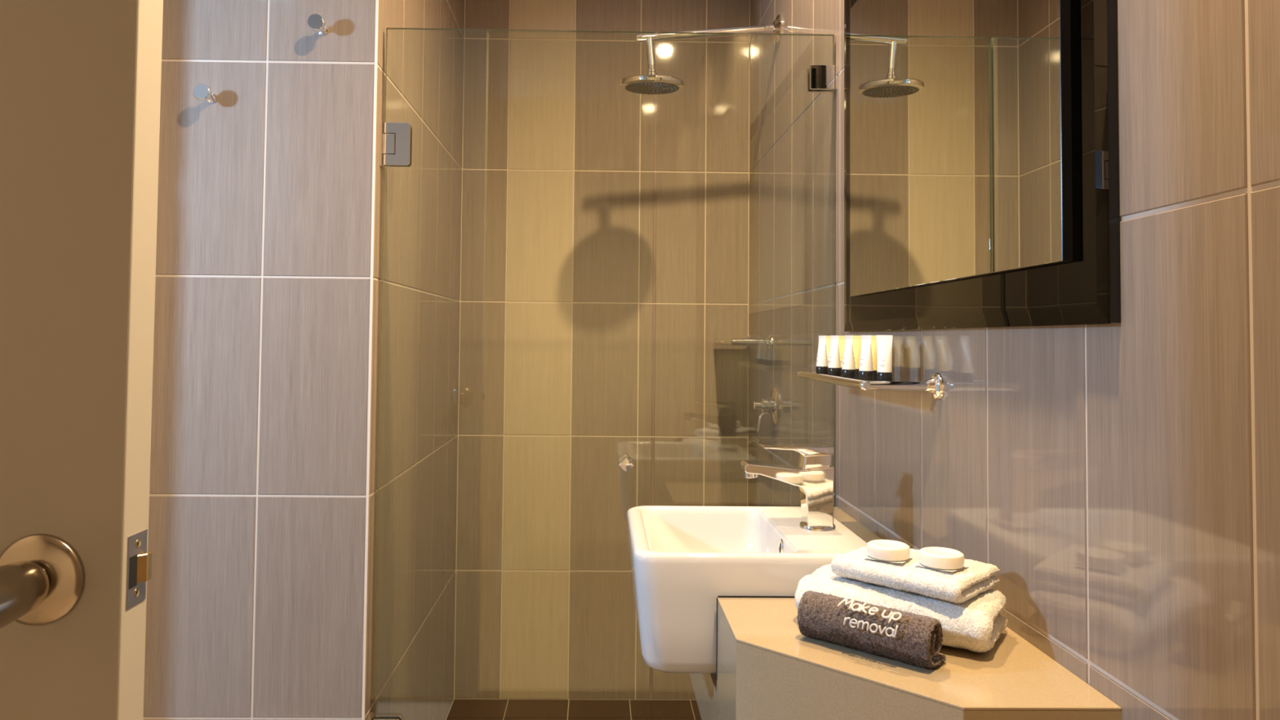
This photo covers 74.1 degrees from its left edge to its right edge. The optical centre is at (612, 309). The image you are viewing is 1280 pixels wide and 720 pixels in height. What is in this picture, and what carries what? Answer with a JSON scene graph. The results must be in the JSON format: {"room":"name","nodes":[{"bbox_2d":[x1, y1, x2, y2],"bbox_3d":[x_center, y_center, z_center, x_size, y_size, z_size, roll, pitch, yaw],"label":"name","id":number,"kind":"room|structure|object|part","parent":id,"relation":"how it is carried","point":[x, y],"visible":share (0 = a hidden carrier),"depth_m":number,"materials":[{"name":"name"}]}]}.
{"room":"hotel bathroom","nodes":[
{"label":"hotel bathroom","id":0,"kind":"room"},
{"bbox_2d":[142,0,464,719],"bbox_3d":[-0.741,-0.036,2.099,0.581,2.440,1.085,1,-2,-1],"label":"wall","id":1,"kind":"structure","parent":0,"point":[255,600],"depth_m":1.56,"materials":[{"name":"beige tile"}]},
{"bbox_2d":[192,83,217,103],"bbox_3d":[-0.740,-0.392,1.545,0.030,0.030,0.046,1,-2,-1],"label":"robe hook","id":2,"kind":"object","parent":1,"relation":"attached to","point":[202,92],"visible":1,"depth_m":1.52,"materials":[{"name":"silver metal"}]},
{"bbox_3d":[-0.740,-0.392,1.550,0.018,0.018,0.036,1,-2,-1],"label":"stem","id":3,"kind":"part","parent":2,"relation":"part of","materials":[{"name":"silver metal"}]},
{"bbox_2d":[306,13,328,35],"bbox_3d":[-0.537,-0.520,1.552,0.030,0.030,0.046,1,-2,-1],"label":"robe hook","id":4,"kind":"object","parent":1,"relation":"attached to","point":[315,22],"visible":1,"depth_m":1.53,"materials":[{"name":"silver metal"}]},
{"bbox_3d":[-0.537,-0.520,1.557,0.018,0.018,0.036,1,-2,-1],"label":"stem","id":5,"kind":"part","parent":4,"relation":"part of","materials":[{"name":"silver metal"}]},
{"bbox_2d":[361,0,378,719],"bbox_3d":[-0.443,-0.051,1.562,0.004,2.340,0.004,1,-2,-1],"label":"trim","id":6,"kind":"structure","parent":1,"relation":"attached to","point":[376,1],"depth_m":1.56,"materials":[{"name":"beige"}]},
{"bbox_2d":[368,27,655,719],"bbox_3d":[-0.185,0.268,1.599,0.520,1.610,0.080,1,-2,-1],"label":"shower door","id":7,"kind":"structure","parent":1,"relation":"attached to","point":[396,138],"depth_m":1.61,"materials":[{"name":"clear glass"}]},
{"bbox_3d":[-0.419,0.800,1.585,0.050,0.081,0.004,1,-2,-1],"label":"hinge plate","id":8,"kind":"part","parent":7,"relation":"part of","materials":[{"name":"silver metal"}]},
{"bbox_3d":[-0.408,-0.315,1.623,0.050,0.081,0.004,1,-2,-1],"label":"hinge plate","id":9,"kind":"part","parent":7,"relation":"part of","materials":[{"name":"silver metal"}]},
{"bbox_3d":[0.026,0.289,1.630,0.028,0.028,0.024,1,-2,-1],"label":"knob","id":10,"kind":"part","parent":7,"relation":"part of","materials":[{"name":"silver metal"}]},
{"bbox_3d":[0.026,0.287,1.574,0.028,0.028,0.024,1,-2,-1],"label":"door pull knob","id":11,"kind":"part","parent":7,"relation":"part of","materials":[{"name":"silver metal"}]},
{"bbox_2d":[445,699,701,719],"bbox_3d":[-0.239,1.148,0.868,1.570,0.100,3.520,1,-2,-1],"label":"floor","id":12,"kind":"structure","parent":0,"point":[460,709],"depth_m":2.44,"materials":[{"name":"brown tile"}]},
{"bbox_2d":[453,0,750,701],"bbox_3d":[0.026,-0.011,2.612,1.009,2.440,0.120,1,-2,-1],"label":"wall","id":13,"kind":"structure","parent":0,"point":[562,278],"depth_m":2.55,"materials":[{"name":"beige tile"}]},
{"bbox_2d":[747,0,1279,719],"bbox_3d":[0.497,-0.064,0.912,0.120,2.440,3.303,1,-2,-1],"label":"wall","id":14,"kind":"structure","parent":0,"point":[1121,481],"depth_m":0.73,"materials":[{"name":"beige tile"}]},
{"bbox_2d":[620,14,782,94],"bbox_3d":[0.223,-0.650,2.139,0.404,0.202,0.161,1,-2,-1],"label":"shower","id":15,"kind":"object","parent":14,"relation":"attached to","point":[651,83],"visible":1,"depth_m":2.13,"materials":[{"name":"silver metal"}]},
{"bbox_3d":[0.237,-0.700,2.144,0.357,0.052,0.021,1,-2,-2],"label":"shower arm","id":16,"kind":"part","parent":15,"relation":"part of","materials":[{"name":"silver metal"}]},
{"bbox_2d":[714,335,773,349],"bbox_3d":[0.360,0.089,2.367,0.107,0.037,0.352,1,-2,-1],"label":"glass shelf","id":17,"kind":"object","parent":14,"relation":"attached to","point":[748,341],"visible":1,"depth_m":2.20,"materials":[{"name":"silver metal"}]},
{"bbox_3d":[0.316,0.088,2.366,0.017,0.017,0.327,1,-2,-1],"label":"rail","id":18,"kind":"part","parent":17,"relation":"part of","materials":[{"name":"silver metal"}]},
{"bbox_3d":[0.363,0.084,2.209,0.107,0.018,0.018,1,-2,-1],"label":"rail arm","id":19,"kind":"part","parent":17,"relation":"part of","materials":[{"name":"silver metal"}]},
{"bbox_2d":[652,31,837,675],"bbox_3d":[0.252,0.272,1.606,0.344,1.610,0.028,1,-2,-1],"label":"screen","id":20,"kind":"object","parent":14,"relation":"attached to","point":[820,78],"visible":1,"depth_m":1.62,"materials":[{"name":"clear glass"}]},
{"bbox_2d":[753,386,780,431],"bbox_3d":[0.388,0.251,2.144,0.056,0.113,0.094,1,-2,-1],"label":"shower mixer","id":21,"kind":"object","parent":14,"relation":"attached to","point":[772,405],"visible":1,"depth_m":2.13,"materials":[{"name":"silver metal"}]},
{"bbox_3d":[0.382,0.283,2.143,0.031,0.050,0.008,1,-2,-1],"label":"lever","id":22,"kind":"part","parent":21,"relation":"part of","materials":[{"name":"silver metal"}]},
{"bbox_2d":[797,370,945,399],"bbox_3d":[0.378,0.106,1.296,0.105,0.037,0.391,1,-2,-1],"label":"glass shelf","id":23,"kind":"object","parent":14,"relation":"attached to","point":[935,385],"visible":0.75,"depth_m":1.12,"materials":[{"name":"silver metal"}]},
{"bbox_3d":[0.375,0.112,1.473,0.105,0.012,0.012,1,-2,-1],"label":"rail arm","id":24,"kind":"part","parent":23,"relation":"part of","materials":[{"name":"silver metal"}]},
{"bbox_2d":[815,335,827,374],"bbox_3d":[0.350,0.075,1.412,0.020,0.064,0.020,0,-2,12],"label":"toiletry tube","id":25,"kind":"object","parent":23,"relation":"on","point":[821,367],"visible":0.85,"depth_m":1.40,"materials":[{"name":"white plastic"}]},
{"bbox_2d":[826,335,830,364],"bbox_3d":[0.371,0.076,1.440,0.020,0.064,0.020,1,-2,-1],"label":"toiletry tube","id":26,"kind":"object","parent":23,"relation":"on","point":[828,337],"visible":0.11,"depth_m":1.44,"materials":[{"name":"yellow plastic"}]},
{"bbox_2d":[827,335,840,376],"bbox_3d":[0.352,0.072,1.344,0.020,0.064,0.022,1,-2,-1],"label":"toiletry tube","id":27,"kind":"object","parent":23,"relation":"on","point":[834,363],"visible":0.98,"depth_m":1.34,"materials":[{"name":"white plastic"}]},
{"bbox_3d":[0.331,0.106,1.295,0.012,0.012,0.366,1,-2,-1],"label":"rail","id":28,"kind":"part","parent":23,"relation":"part of","materials":[{"name":"silver metal"}]},
{"bbox_2d":[838,335,844,375],"bbox_3d":[0.373,0.074,1.375,0.020,0.064,0.020,1,-2,-1],"label":"toiletry tube","id":29,"kind":"object","parent":23,"relation":"on","point":[841,338],"visible":0.18,"depth_m":1.37,"materials":[{"name":"yellow plastic"}]},
{"bbox_2d":[841,335,855,377],"bbox_3d":[0.356,0.070,1.276,0.020,0.064,0.020,0,-2,18],"label":"toiletry tube","id":30,"kind":"object","parent":23,"relation":"on","point":[848,367],"visible":0.94,"depth_m":1.27,"materials":[{"name":"white plastic"}]},
{"bbox_2d":[852,335,861,377],"bbox_3d":[0.375,0.071,1.304,0.020,0.064,0.020,1,-2,-1],"label":"toiletry tube","id":31,"kind":"object","parent":23,"relation":"on","point":[856,340],"visible":0.35,"depth_m":1.30,"materials":[{"name":"yellow plastic"}]},
{"bbox_2d":[858,335,873,380],"bbox_3d":[0.364,0.068,1.216,0.020,0.064,0.021,1,-2,-1],"label":"toiletry tube","id":32,"kind":"object","parent":23,"relation":"on","point":[865,368],"visible":0.99,"depth_m":1.21,"materials":[{"name":"white plastic"}]},
{"bbox_3d":[0.379,0.106,1.296,0.090,0.006,0.346,1,-2,-1],"label":"shelf pane","id":33,"kind":"part","parent":23,"relation":"part of","materials":[{"name":"clear glass"}]},
{"bbox_2d":[871,335,876,379],"bbox_3d":[0.380,0.069,1.240,0.020,0.064,0.020,1,-2,-1],"label":"toiletry tube","id":34,"kind":"object","parent":23,"relation":"on","point":[873,338],"visible":0.33,"depth_m":1.23,"materials":[{"name":"yellow"}]},
{"bbox_2d":[876,335,893,381],"bbox_3d":[0.376,0.067,1.170,0.020,0.064,0.020,1,-2,-1],"label":"toiletry tube","id":35,"kind":"object","parent":23,"relation":"on","point":[884,343],"visible":0.91,"depth_m":1.17,"materials":[{"name":"white plastic"}]},
{"bbox_3d":[0.380,0.100,1.119,0.105,0.012,0.012,1,-2,-1],"label":"rail arm","id":36,"kind":"part","parent":23,"relation":"part of","materials":[{"name":"silver metal"}]},
{"bbox_2d":[688,506,1122,719],"bbox_3d":[0.276,0.459,1.151,0.305,0.211,0.866,1,-2,-1],"label":"countertop","id":37,"kind":"structure","parent":14,"relation":"attached to","point":[766,668],"depth_m":0.82,"materials":[{"name":"beige stone"}]},
{"bbox_3d":[0.132,0.462,1.231,0.018,0.208,0.703,1,-2,-1],"label":"panel","id":38,"kind":"part","parent":37,"relation":"part of","materials":[{"name":"beige stone"}]},
{"bbox_2d":[626,505,866,673],"bbox_3d":[0.179,0.379,1.183,0.310,0.150,0.308,1,-2,-1],"label":"basin","id":39,"kind":"object","parent":37,"relation":"in","point":[682,558],"visible":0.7,"depth_m":1.03,"materials":[{"name":"white ceramic"}]},
{"bbox_2d":[740,443,835,531],"bbox_3d":[0.248,0.247,1.188,0.130,0.116,0.049,1,-2,-1],"label":"tap","id":40,"kind":"object","parent":39,"relation":"on","point":[814,475],"visible":1,"depth_m":1.17,"materials":[{"name":"silver metal"}]},
{"bbox_3d":[0.220,0.448,0.806,0.234,0.208,0.018,-1,-3,43],"label":"angled panel","id":41,"kind":"part","parent":37,"relation":"part of","materials":[{"name":"beige stone"}]},
{"bbox_2d":[796,590,946,669],"bbox_3d":[0.257,0.318,0.851,0.143,0.054,0.053,-1,-3,41],"label":"cloth","id":42,"kind":"object","parent":37,"relation":"on","point":[913,638],"visible":1,"depth_m":0.83,"materials":[{"name":"grey"}]},
{"bbox_2d":[795,564,1008,653],"bbox_3d":[0.311,0.321,0.920,0.205,0.050,0.111,-1,-2,34],"label":"bath towel","id":43,"kind":"object","parent":37,"relation":"on","point":[976,624],"visible":0.57,"depth_m":0.87,"materials":[{"name":"white fabric"}]},
{"bbox_2d":[829,545,999,604],"bbox_3d":[0.328,0.284,0.923,0.149,0.029,0.112,-1,-3,45],"label":"hand towel","id":44,"kind":"object","parent":43,"relation":"on","point":[962,584],"visible":0.74,"depth_m":0.89,"materials":[{"name":"white fabric"}]},
{"bbox_2d":[862,555,912,563],"bbox_3d":[0.303,0.271,0.929,0.042,0.001,0.042,-1,-2,35],"label":"paper","id":45,"kind":"object","parent":44,"relation":"on","point":[867,556],"visible":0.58,"depth_m":0.92,"materials":[{"name":"white paper"}]},
{"bbox_2d":[866,539,910,560],"bbox_3d":[0.303,0.264,0.929,0.045,0.014,0.045,1,-2,-1],"label":"soap","id":46,"kind":"object","parent":45,"relation":"on","point":[881,549],"visible":1,"depth_m":0.91,"materials":[{"name":"beige"}]},
{"bbox_2d":[913,562,968,571],"bbox_3d":[0.349,0.270,0.898,0.042,0.001,0.042,2,-3,-44],"label":"paper","id":47,"kind":"object","parent":44,"relation":"on","point":[917,563],"visible":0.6,"depth_m":0.89,"materials":[{"name":"white paper"}]},
{"bbox_2d":[918,546,964,569],"bbox_3d":[0.349,0.263,0.898,0.045,0.014,0.045,1,-2,-1],"label":"soap","id":48,"kind":"object","parent":47,"relation":"on","point":[938,557],"visible":1,"depth_m":0.88,"materials":[{"name":"beige"}]},
{"bbox_3d":[0.367,0.447,0.729,0.136,0.208,0.018,1,-2,-1],"label":"panel","id":49,"kind":"part","parent":37,"relation":"part of","materials":[{"name":"beige stone"}]},
{"bbox_2d":[844,0,1120,331],"bbox_3d":[0.425,-0.282,1.137,0.022,0.615,0.793,1,-2,-1],"label":"wall mirror","id":50,"kind":"object","parent":14,"relation":"attached to","point":[981,137],"visible":1,"depth_m":0.96,"materials":[{"name":"black mirror"}]},
{"bbox_3d":[-0.955,-0.095,0.406,0.100,2.440,2.335,1,-2,-1],"label":"wall","id":51,"kind":"structure","parent":0,"visible":0},
{"bbox_2d":[0,0,163,719],"bbox_3d":[-0.626,0.066,0.622,0.545,2.022,0.175,1,-2,-1],"label":"door","id":52,"kind":"structure","parent":51,"relation":"in","point":[80,80],"depth_m":0.63,"materials":[{"name":"grey paint"}]},
{"bbox_3d":[-0.420,0.196,0.576,0.042,0.042,0.085,1,-2,-1],"label":"knob","id":53,"kind":"part","parent":52,"relation":"part of","materials":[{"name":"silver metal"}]},
{"bbox_3d":[-0.361,0.196,0.642,0.002,0.054,0.026,1,-2,-1],"label":"latch plate","id":54,"kind":"part","parent":52,"relation":"part of","materials":[{"name":"grey metal"}]}
]}

